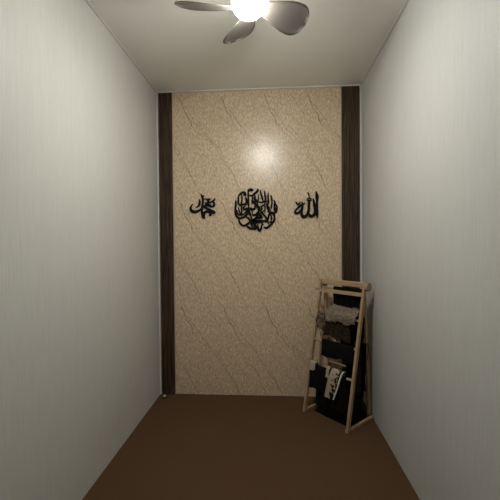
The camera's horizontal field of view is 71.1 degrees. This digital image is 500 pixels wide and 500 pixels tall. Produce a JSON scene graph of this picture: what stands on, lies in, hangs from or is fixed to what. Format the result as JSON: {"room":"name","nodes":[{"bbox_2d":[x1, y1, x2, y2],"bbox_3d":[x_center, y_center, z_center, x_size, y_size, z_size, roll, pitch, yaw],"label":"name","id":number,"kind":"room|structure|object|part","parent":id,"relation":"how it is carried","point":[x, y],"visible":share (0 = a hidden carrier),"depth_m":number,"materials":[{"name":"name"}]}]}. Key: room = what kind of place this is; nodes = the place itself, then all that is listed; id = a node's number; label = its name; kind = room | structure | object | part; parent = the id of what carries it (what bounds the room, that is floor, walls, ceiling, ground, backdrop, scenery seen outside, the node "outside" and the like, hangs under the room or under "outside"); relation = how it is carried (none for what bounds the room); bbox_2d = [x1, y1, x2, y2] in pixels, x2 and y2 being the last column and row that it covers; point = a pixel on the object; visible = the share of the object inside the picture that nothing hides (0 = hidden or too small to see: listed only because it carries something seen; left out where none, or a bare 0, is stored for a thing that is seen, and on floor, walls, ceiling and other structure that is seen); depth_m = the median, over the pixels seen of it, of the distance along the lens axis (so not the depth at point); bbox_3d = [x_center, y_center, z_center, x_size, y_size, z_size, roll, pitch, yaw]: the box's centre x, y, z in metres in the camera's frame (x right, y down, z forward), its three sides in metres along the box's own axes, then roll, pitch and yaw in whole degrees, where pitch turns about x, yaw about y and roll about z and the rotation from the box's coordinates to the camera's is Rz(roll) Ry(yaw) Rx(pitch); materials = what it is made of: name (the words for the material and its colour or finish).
{"room":"prayer room","nodes":[
{"label":"prayer room","id":0,"kind":"room"},
{"bbox_2d":[0,0,159,499],"bbox_3d":[-1.058,-0.006,0.920,0.120,2.800,4.940,0,1,4],"label":"wall","id":1,"kind":"structure","parent":0,"point":[80,332],"depth_m":1.83,"materials":[{"name":"white paint"}]},
{"bbox_2d":[85,0,157,92],"bbox_3d":[-1.005,-1.401,0.877,0.012,0.010,4.676,0,1,4],"label":"trim","id":2,"kind":"structure","parent":1,"relation":"attached to","point":[87,1],"depth_m":2.40,"materials":[{"name":"white"}]},
{"bbox_2d":[156,93,161,393],"bbox_3d":[-0.843,-0.052,3.251,0.010,2.800,0.020,0,1,4],"label":"trim","id":3,"kind":"structure","parent":1,"relation":"attached to","point":[156,93],"depth_m":3.25,"materials":[{"name":"white"}]},
{"bbox_2d":[88,0,405,91],"bbox_3d":[-0.089,-1.472,0.829,2.087,0.120,4.940,0,1,4],"label":"ceiling","id":4,"kind":"structure","parent":0,"point":[176,48],"depth_m":2.45,"materials":[{"name":"white paint"}]},
{"bbox_2d":[174,0,308,43],"bbox_3d":[-0.034,-1.288,1.730,0.690,0.284,0.710,0,1,4],"label":"ceiling fan","id":5,"kind":"object","parent":4,"relation":"hanging from","point":[289,18],"visible":1,"depth_m":1.81,"materials":[{"name":"white metal"}]},
{"bbox_3d":[-0.231,-1.225,1.754,0.294,0.072,0.170,0,1,4],"label":"blade","id":6,"kind":"part","parent":5,"relation":"part of","materials":[{"name":"grey plastic"}]},
{"bbox_3d":[-0.041,-1.231,1.953,0.165,0.072,0.300,-1,1,-27],"label":"blade","id":7,"kind":"part","parent":5,"relation":"part of","materials":[{"name":"grey plastic"}]},
{"bbox_3d":[-0.007,-1.215,1.731,0.168,0.138,0.168,0,1,4],"label":"lamp globe","id":8,"kind":"part","parent":5,"relation":"part of","materials":[{"name":"white glass"}]},
{"bbox_3d":[0.194,-1.230,1.832,0.300,0.072,0.165,-2,2,-45],"label":"blade","id":9,"kind":"part","parent":5,"relation":"part of","materials":[{"name":"grey plastic"}]},
{"bbox_2d":[82,394,419,499],"bbox_3d":[-0.065,1.447,0.884,2.087,0.120,4.940,0,1,4],"label":"floor","id":10,"kind":"structure","parent":0,"point":[185,446],"depth_m":2.29,"materials":[{"name":"brown carpet"}]},
{"bbox_2d":[302,278,373,433],"bbox_3d":[0.707,0.797,2.835,0.349,1.093,0.490,-1,1,-39],"label":"clothes rack","id":11,"kind":"object","parent":10,"relation":"on","point":[366,287],"visible":0.83,"depth_m":2.77,"materials":[{"name":"brown wood"}]},
{"bbox_3d":[0.538,0.791,2.972,0.254,1.083,0.020,-1,1,-39],"label":"leg","id":12,"kind":"part","parent":11,"relation":"part of","materials":[{"name":"brown wood"}]},
{"bbox_2d":[309,360,318,370],"bbox_3d":[0.536,0.961,2.919,0.070,0.075,0.068,-1,1,-39],"label":"sock","id":13,"kind":"object","parent":11,"relation":"hanging from","point":[312,362],"visible":0.8,"depth_m":2.91,"materials":[{"name":"beige fabric"}]},
{"bbox_2d":[309,364,330,393],"bbox_3d":[0.579,1.048,2.856,0.075,0.193,0.224,-1,1,-39],"label":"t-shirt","id":14,"kind":"object","parent":11,"relation":"hanging from","point":[317,379],"visible":0.81,"depth_m":2.85,"materials":[{"name":"black fabric"}]},
{"bbox_2d":[316,311,324,330],"bbox_3d":[0.612,0.597,2.962,0.069,0.163,0.100,-1,1,-39],"label":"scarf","id":15,"kind":"object","parent":11,"relation":"hanging from","point":[320,322],"visible":0.87,"depth_m":2.95,"materials":[{"name":"beige fabric"}]},
{"bbox_3d":[0.682,0.789,3.058,0.100,1.042,0.018,-1,1,-39],"label":"leg","id":16,"kind":"part","parent":11,"relation":"part of","materials":[{"name":"brown wood"}]},
{"bbox_2d":[325,366,332,377],"bbox_3d":[0.636,0.974,2.793,0.070,0.090,0.041,-1,1,-39],"label":"sock","id":17,"kind":"object","parent":11,"relation":"hanging from","point":[328,368],"visible":0.64,"depth_m":2.78,"materials":[{"name":"beige fabric"}]},
{"bbox_2d":[315,375,348,415],"bbox_3d":[0.646,1.112,2.775,0.066,0.298,0.292,-1,1,-39],"label":"black shawl","id":18,"kind":"object","parent":11,"relation":"hanging from","point":[339,404],"visible":0.49,"depth_m":2.69,"materials":[{"name":"fabric"}]},
{"bbox_2d":[324,368,345,399],"bbox_3d":[0.671,1.049,2.745,0.096,0.234,0.162,-1,1,-39],"label":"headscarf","id":19,"kind":"object","parent":11,"relation":"hanging from","point":[335,376],"visible":0.98,"depth_m":2.72,"materials":[{"name":"white fabric"}]},
{"bbox_2d":[321,339,354,363],"bbox_3d":[0.700,0.808,2.784,0.047,0.143,0.316,-1,1,-39],"label":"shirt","id":20,"kind":"object","parent":11,"relation":"hanging from","point":[330,349],"visible":0.99,"depth_m":2.77,"materials":[{"name":"black fabric"}]},
{"bbox_2d":[323,314,352,343],"bbox_3d":[0.712,0.632,2.840,0.053,0.216,0.264,-1,1,-39],"label":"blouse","id":21,"kind":"object","parent":11,"relation":"hanging from","point":[337,330],"visible":0.55,"depth_m":2.81,"materials":[{"name":"brown fabric"}]},
{"bbox_2d":[325,304,359,325],"bbox_3d":[0.764,0.522,2.829,0.165,0.146,0.300,-1,1,-39],"label":"folded knitwear","id":22,"kind":"object","parent":11,"relation":"on","point":[345,315],"visible":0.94,"depth_m":2.79,"materials":[{"name":"beige fabric"}]},
{"bbox_3d":[0.757,0.271,2.869,0.022,0.043,0.433,-1,1,-39],"label":"rail","id":23,"kind":"part","parent":11,"relation":"part of","materials":[{"name":"brown wood"}]},
{"bbox_2d":[333,286,361,308],"bbox_3d":[0.797,0.411,2.834,0.042,0.214,0.285,-1,1,-39],"label":"shirt","id":24,"kind":"object","parent":11,"relation":"hanging from","point":[349,301],"visible":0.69,"depth_m":2.82,"materials":[{"name":"black fabric"}]},
{"bbox_2d":[340,316,364,354],"bbox_3d":[0.826,0.676,2.818,0.080,0.302,0.227,-1,1,-39],"label":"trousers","id":25,"kind":"object","parent":11,"relation":"hanging from","point":[353,334],"visible":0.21,"depth_m":2.78,"materials":[{"name":"black fabric"}]},
{"bbox_3d":[0.804,0.795,2.640,0.254,1.083,0.020,-1,1,-39],"label":"leg","id":26,"kind":"part","parent":11,"relation":"part of","materials":[{"name":"brown wood"}]},
{"bbox_2d":[346,342,368,401],"bbox_3d":[0.854,0.957,2.811,0.090,0.450,0.185,-1,1,-39],"label":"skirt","id":27,"kind":"object","parent":11,"relation":"hanging from","point":[349,367],"visible":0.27,"depth_m":2.75,"materials":[{"name":"black fabric"}]},
{"bbox_2d":[349,299,365,396],"bbox_3d":[0.828,0.757,2.705,0.219,0.755,0.023,-1,1,-39],"label":"cardigan","id":28,"kind":"object","parent":11,"relation":"hanging from","point":[358,386],"visible":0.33,"depth_m":2.71,"materials":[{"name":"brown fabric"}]},
{"bbox_3d":[0.920,0.793,2.763,0.100,1.042,0.018,-1,1,-39],"label":"leg","id":29,"kind":"part","parent":11,"relation":"part of","materials":[{"name":"brown wood"}]},
{"bbox_2d":[314,396,365,425],"bbox_3d":[0.730,1.252,2.846,0.210,0.180,0.365,-1,1,-39],"label":"heap","id":30,"kind":"object","parent":10,"relation":"on","point":[358,414],"visible":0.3,"depth_m":2.74,"materials":[{"name":"black fabric"}]},
{"bbox_2d":[158,87,359,396],"bbox_3d":[0.078,-0.060,3.261,1.847,2.800,0.120,0,1,4],"label":"wall","id":31,"kind":"structure","parent":0,"point":[246,299],"depth_m":3.20,"materials":[{"name":"stone"}]},
{"bbox_2d":[158,93,174,394],"bbox_3d":[-0.769,-0.052,3.247,0.126,2.799,0.018,0,1,4],"label":"trim","id":32,"kind":"structure","parent":31,"relation":"attached to","point":[165,99],"depth_m":3.24,"materials":[{"name":"brown wood"}]},
{"bbox_2d":[172,93,176,393],"bbox_3d":[-0.702,-0.053,3.245,0.007,2.800,0.014,0,1,4],"label":"trim","id":33,"kind":"structure","parent":31,"relation":"attached to","point":[172,93],"depth_m":3.24,"materials":[{"name":"beige wood"}]},
{"bbox_2d":[189,194,215,218],"bbox_3d":[-0.438,-0.403,3.222,0.244,0.233,0.010,0,1,4],"label":"sign","id":34,"kind":"object","parent":31,"relation":"attached to","point":[208,210],"visible":1,"depth_m":3.22,"materials":[{"name":"black plastic"}]},
{"bbox_2d":[234,188,277,231],"bbox_3d":[0.055,-0.364,3.191,0.399,0.400,0.010,0,1,4],"label":"sign","id":35,"kind":"object","parent":31,"relation":"attached to","point":[252,221],"visible":1,"depth_m":3.19,"materials":[{"name":"black plastic"}]},
{"bbox_2d":[158,84,359,92],"bbox_3d":[0.063,-1.453,3.163,1.827,0.010,0.024,0,1,4],"label":"trim","id":36,"kind":"structure","parent":31,"relation":"attached to","point":[326,86],"depth_m":3.16,"materials":[{"name":"white"}]},
{"bbox_2d":[294,191,318,218],"bbox_3d":[0.509,-0.407,3.161,0.224,0.247,0.010,0,1,4],"label":"sign","id":37,"kind":"object","parent":31,"relation":"attached to","point":[315,206],"visible":1,"depth_m":3.15,"materials":[{"name":"black plastic"}]},
{"bbox_2d":[340,87,341,369],"bbox_3d":[0.821,-0.064,3.146,0.007,2.800,0.014,0,1,4],"label":"trim","id":38,"kind":"structure","parent":31,"relation":"attached to","point":[340,87],"depth_m":3.13,"materials":[{"name":"beige wood"}]},
{"bbox_2d":[341,86,359,397],"bbox_3d":[0.903,-0.064,3.139,0.158,2.799,0.018,0,1,4],"label":"trim","id":39,"kind":"structure","parent":31,"relation":"attached to","point":[350,167],"depth_m":3.12,"materials":[{"name":"brown wood"}]},
{"bbox_2d":[361,0,499,499],"bbox_3d":[0.904,-0.019,0.793,0.120,2.800,4.940,0,1,4],"label":"wall","id":40,"kind":"structure","parent":0,"point":[430,98],"depth_m":1.70,"materials":[{"name":"white paint"}]},
{"bbox_2d":[360,85,361,288],"bbox_3d":[0.990,-0.065,3.132,0.010,2.800,0.020,0,1,4],"label":"trim","id":41,"kind":"structure","parent":40,"relation":"attached to","point":[360,85],"depth_m":3.12,"materials":[{"name":"white"}]},
{"bbox_2d":[360,0,408,84],"bbox_3d":[0.827,-1.413,0.759,0.012,0.010,4.676,0,1,4],"label":"trim","id":42,"kind":"structure","parent":40,"relation":"attached to","point":[406,1],"depth_m":2.38,"materials":[{"name":"white"}]}
]}

